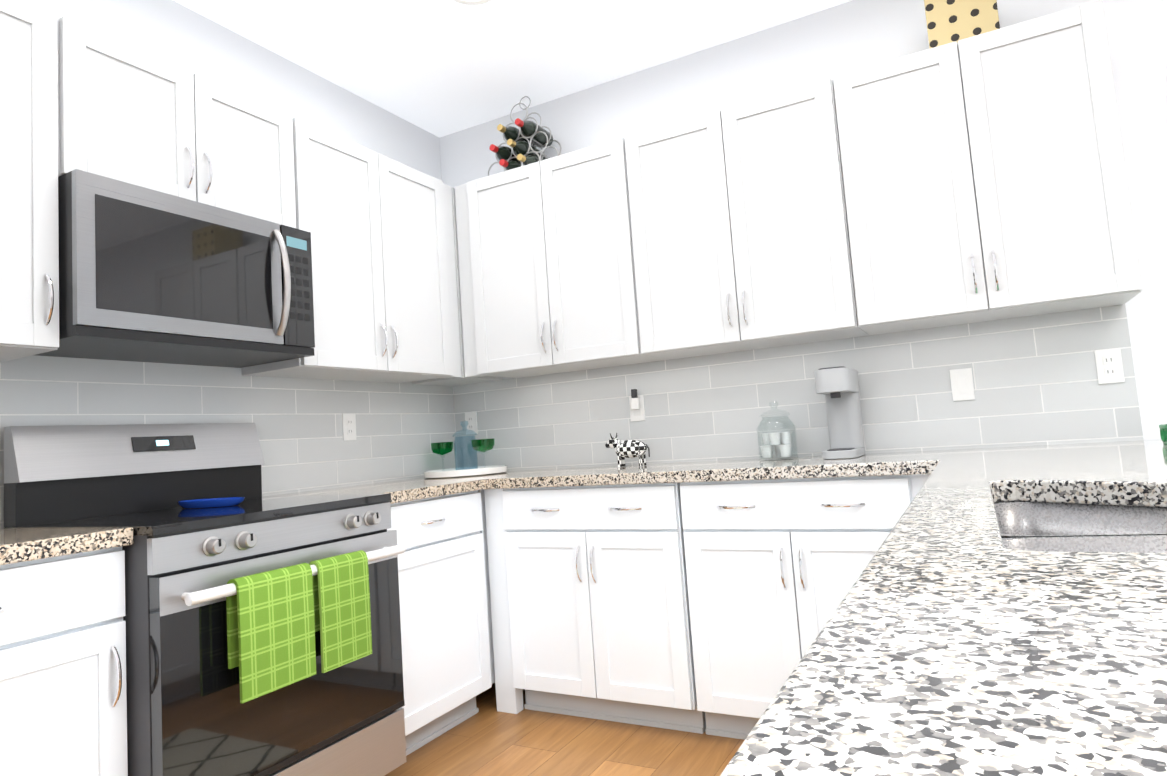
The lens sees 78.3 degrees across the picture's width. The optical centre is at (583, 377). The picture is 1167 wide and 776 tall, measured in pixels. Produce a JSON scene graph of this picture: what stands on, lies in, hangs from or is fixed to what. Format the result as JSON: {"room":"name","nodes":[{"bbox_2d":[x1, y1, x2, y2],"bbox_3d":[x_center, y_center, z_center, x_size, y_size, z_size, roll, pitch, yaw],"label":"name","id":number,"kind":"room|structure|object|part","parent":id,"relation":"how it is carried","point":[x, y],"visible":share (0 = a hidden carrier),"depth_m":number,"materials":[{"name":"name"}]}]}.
{"room":"kitchen","nodes":[
{"label":"kitchen","id":0,"kind":"room"},
{"bbox_2d":[27,0,441,180],"bbox_3d":[-2.236,-0.072,1.096,0.150,2.730,6.500,-7,-6,28],"label":"wall","id":1,"kind":"structure","parent":0,"point":[177,34],"depth_m":2.87,"materials":[{"name":"white paint"}]},
{"bbox_2d":[0,0,59,362],"bbox_3d":[-1.677,-0.525,1.706,0.336,0.914,0.616,-7,-6,28],"label":"upper cabinet","id":2,"kind":"object","parent":1,"relation":"attached to","point":[29,74],"depth_m":1.84,"materials":[{"name":"white wood"}]},
{"bbox_2d":[56,13,295,227],"bbox_3d":[-1.364,-0.730,2.331,0.336,0.444,0.756,-7,-6,28],"label":"upper cabinet","id":3,"kind":"object","parent":1,"relation":"attached to","point":[129,114],"depth_m":2.18,"materials":[{"name":"white wood"}]},
{"bbox_2d":[36,169,314,367],"bbox_3d":[-1.278,-0.294,2.263,0.460,0.438,0.754,-7,-6,28],"label":"microwave","id":4,"kind":"object","parent":3,"relation":"attached to","point":[149,275],"visible":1,"depth_m":2.10,"materials":[{"name":"silver metal"}]},
{"bbox_2d":[0,355,456,527],"bbox_3d":[-1.296,0.244,2.605,0.006,0.630,2.613,-7,-6,28],"label":"backsplash","id":5,"kind":"structure","parent":1,"relation":"attached to","point":[400,429],"depth_m":2.77,"materials":[{"name":"tile"}]},
{"bbox_2d":[342,413,356,439],"bbox_3d":[-1.016,0.213,3.113,0.009,0.116,0.072,-7,-6,28],"label":"electrical outlet","id":6,"kind":"object","parent":1,"relation":"attached to","point":[349,425],"visible":1,"depth_m":3.11,"materials":[{"name":"white plastic"}]},
{"bbox_2d":[242,117,459,383],"bbox_3d":[-0.967,-0.462,3.011,0.336,0.914,0.836,-7,-6,28],"label":"upper cabinet","id":7,"kind":"object","parent":1,"relation":"attached to","point":[380,226],"depth_m":2.89,"materials":[{"name":"white wood"}]},
{"bbox_2d":[423,186,497,385],"bbox_3d":[-0.656,-0.433,3.602,0.316,0.914,0.317,-7,-6,28],"label":"upper cabinet","id":8,"kind":"object","parent":1,"relation":"attached to","point":[455,205],"depth_m":3.38,"materials":[{"name":"white wood"}]},
{"bbox_2d":[173,0,851,137],"bbox_3d":[0.010,-1.749,-0.046,5.500,0.100,6.500,-7,-6,28],"label":"ceiling","id":9,"kind":"structure","parent":0,"point":[439,68],"depth_m":3.01,"materials":[{"name":"white paint"}]},
{"bbox_2d":[454,0,490,4],"bbox_3d":[-0.412,-1.433,2.641,0.196,0.012,0.196,-7,-6,28],"label":"recessed light","id":10,"kind":"object","parent":9,"relation":"in","point":[472,2],"visible":1,"depth_m":2.72,"materials":[{"name":"white plastic"}]},
{"bbox_2d":[385,683,744,775],"bbox_3d":[0.205,1.063,-0.288,5.500,0.100,6.500,-7,-6,28],"label":"floor","id":11,"kind":"structure","parent":0,"point":[488,739],"depth_m":2.44,"materials":[{"name":"brown wood"}]},
{"bbox_2d":[0,527,132,775],"bbox_3d":[-1.444,0.822,1.511,0.656,0.913,0.611,-7,-6,28],"label":"base cabinet","id":12,"kind":"object","parent":11,"relation":"on","point":[63,685],"depth_m":1.54,"materials":[{"name":"white wood"}]},
{"bbox_2d":[4,423,405,775],"bbox_3d":[-1.039,0.704,2.084,0.786,1.190,0.762,-7,-6,28],"label":"range","id":13,"kind":"object","parent":11,"relation":"on","point":[263,636],"visible":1,"depth_m":1.93,"materials":[{"name":"silver metal"}]},
{"bbox_2d":[177,497,244,507],"bbox_3d":[-1.167,0.392,2.247,0.239,0.022,0.112,-7,-6,28],"label":"spoon rest","id":14,"kind":"object","parent":13,"relation":"on","point":[213,502],"visible":1,"depth_m":2.20,"materials":[{"name":"blue ceramic"}]},
{"bbox_2d":[262,439,1166,775],"bbox_3d":[0.946,0.492,0.832,0.990,1.124,2.220,-7,-6,28],"label":"base cabinet","id":15,"kind":"object","parent":11,"relation":"on","point":[996,611],"depth_m":2.21,"materials":[{"name":"white wood"}]},
{"bbox_2d":[423,421,506,477],"bbox_3d":[-0.565,0.332,3.409,0.394,0.260,0.394,-7,-6,28],"label":"lazy susan","id":16,"kind":"object","parent":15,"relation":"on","point":[478,445],"visible":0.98,"depth_m":3.32,"materials":[{"name":"white ceramic"}]},
{"bbox_3d":[-0.681,0.387,3.469,0.108,0.150,0.108,-7,-6,28],"label":"glass","id":17,"kind":"part","parent":16,"relation":"part of","materials":[{"name":"green glass"}]},
{"bbox_2d":[423,465,506,477],"bbox_3d":[-0.557,0.445,3.399,0.394,0.032,0.394,-7,-6,28],"label":"tray","id":18,"kind":"object","parent":16,"relation":"on","point":[476,470],"depth_m":3.25,"materials":[{"name":"white ceramic"}]},
{"bbox_2d":[452,421,478,472],"bbox_3d":[-0.565,0.327,3.432,0.120,0.247,0.120,-7,-6,28],"label":"bottle","id":19,"kind":"object","parent":16,"relation":"on","point":[474,436],"depth_m":3.42,"materials":[{"name":"blue glass"}]},
{"bbox_3d":[-0.462,0.360,3.329,0.108,0.150,0.108,-7,-6,28],"label":"glass","id":20,"kind":"part","parent":16,"relation":"part of","materials":[{"name":"green glass"}]},
{"bbox_2d":[605,433,649,466],"bbox_3d":[0.190,0.310,3.113,0.209,0.148,0.076,-7,-6,28],"label":"cow figurine","id":21,"kind":"object","parent":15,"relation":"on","point":[630,449],"visible":1,"depth_m":3.08,"materials":[{"name":"ceramic"}]},
{"bbox_2d":[756,401,798,460],"bbox_3d":[0.751,0.203,2.796,0.150,0.228,0.150,-7,-6,28],"label":"jar","id":22,"kind":"object","parent":15,"relation":"on","point":[783,449],"visible":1,"depth_m":2.76,"materials":[{"name":"clear glass"}]},
{"bbox_2d":[814,366,864,458],"bbox_3d":[0.950,0.129,2.652,0.120,0.324,0.292,-7,-6,28],"label":"coffee maker","id":23,"kind":"object","parent":15,"relation":"on","point":[838,387],"visible":1,"depth_m":2.65,"materials":[{"name":"grey plastic"}]},
{"bbox_2d":[1159,424,1166,443],"bbox_3d":[1.813,0.149,2.003,0.318,0.055,0.318,-7,-6,28],"label":"tray","id":24,"kind":"object","parent":15,"relation":"on","point":[1163,431],"visible":0.98,"depth_m":2.06,"materials":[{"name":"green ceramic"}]},
{"bbox_2d":[439,0,1166,439],"bbox_3d":[1.624,-0.209,2.619,5.200,2.730,0.150,-7,-6,28],"label":"wall","id":25,"kind":"structure","parent":0,"point":[837,40],"depth_m":2.88,"materials":[{"name":"white paint"}]},
{"bbox_2d":[465,411,477,434],"bbox_3d":[-0.580,0.233,3.699,0.072,0.116,0.009,-7,-6,28],"label":"electrical outlet","id":26,"kind":"object","parent":25,"relation":"attached to","point":[471,419],"visible":0.88,"depth_m":3.69,"materials":[{"name":"white plastic"}]},
{"bbox_2d":[460,132,671,379],"bbox_3d":[-0.054,-0.504,3.267,0.885,0.914,0.337,-7,-6,28],"label":"upper cabinet","id":27,"kind":"object","parent":25,"relation":"attached to","point":[556,248],"depth_m":3.11,"materials":[{"name":"white wood"}]},
{"bbox_2d":[488,96,562,175],"bbox_3d":[-0.281,-1.145,3.385,0.395,0.407,0.256,-7,-6,28],"label":"wine rack","id":28,"kind":"object","parent":27,"relation":"on","point":[525,139],"visible":0.81,"depth_m":3.34,"materials":[{"name":"silver metal"}]},
{"bbox_2d":[629,389,645,420],"bbox_3d":[0.235,0.123,3.243,0.072,0.143,0.040,-7,-6,28],"label":"electrical outlet","id":29,"kind":"object","parent":25,"relation":"attached to","point":[637,407],"visible":1,"depth_m":3.24,"materials":[{"name":"white plastic"}]},
{"bbox_2d":[640,70,887,358],"bbox_3d":[0.642,-0.584,2.891,0.960,0.914,0.337,-7,-6,28],"label":"upper cabinet","id":30,"kind":"object","parent":25,"relation":"attached to","point":[756,210],"depth_m":2.69,"materials":[{"name":"white wood"}]},
{"bbox_2d":[453,304,1143,470],"bbox_3d":[0.584,0.124,3.080,2.876,0.463,0.006,-7,-6,28],"label":"backsplash","id":31,"kind":"structure","parent":25,"relation":"attached to","point":[1035,379],"depth_m":2.86,"materials":[{"name":"tile"}]},
{"bbox_2d":[950,368,974,400],"bbox_3d":[1.391,0.025,2.635,0.072,0.116,0.010,-7,-6,28],"label":"light switch","id":32,"kind":"object","parent":25,"relation":"attached to","point":[962,386],"visible":1,"depth_m":2.63,"materials":[{"name":"white plastic"}]},
{"bbox_2d":[856,0,1142,332],"bbox_3d":[1.331,-0.664,2.520,0.871,0.914,0.337,-7,-6,28],"label":"upper cabinet","id":33,"kind":"object","parent":25,"relation":"attached to","point":[976,178],"depth_m":2.33,"materials":[{"name":"white wood"}]},
{"bbox_2d":[924,0,999,48],"bbox_3d":[1.346,-1.236,2.552,0.215,0.223,0.200,-7,-6,28],"label":"box","id":34,"kind":"object","parent":33,"relation":"on","point":[949,21],"visible":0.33,"depth_m":2.47,"materials":[{"name":"cardboard"}]},
{"bbox_2d":[1094,348,1124,383],"bbox_3d":[1.780,-0.040,2.427,0.072,0.116,0.009,-7,-6,28],"label":"electrical outlet","id":35,"kind":"object","parent":25,"relation":"attached to","point":[1109,365],"visible":1,"depth_m":2.42,"materials":[{"name":"white plastic"}]}
]}

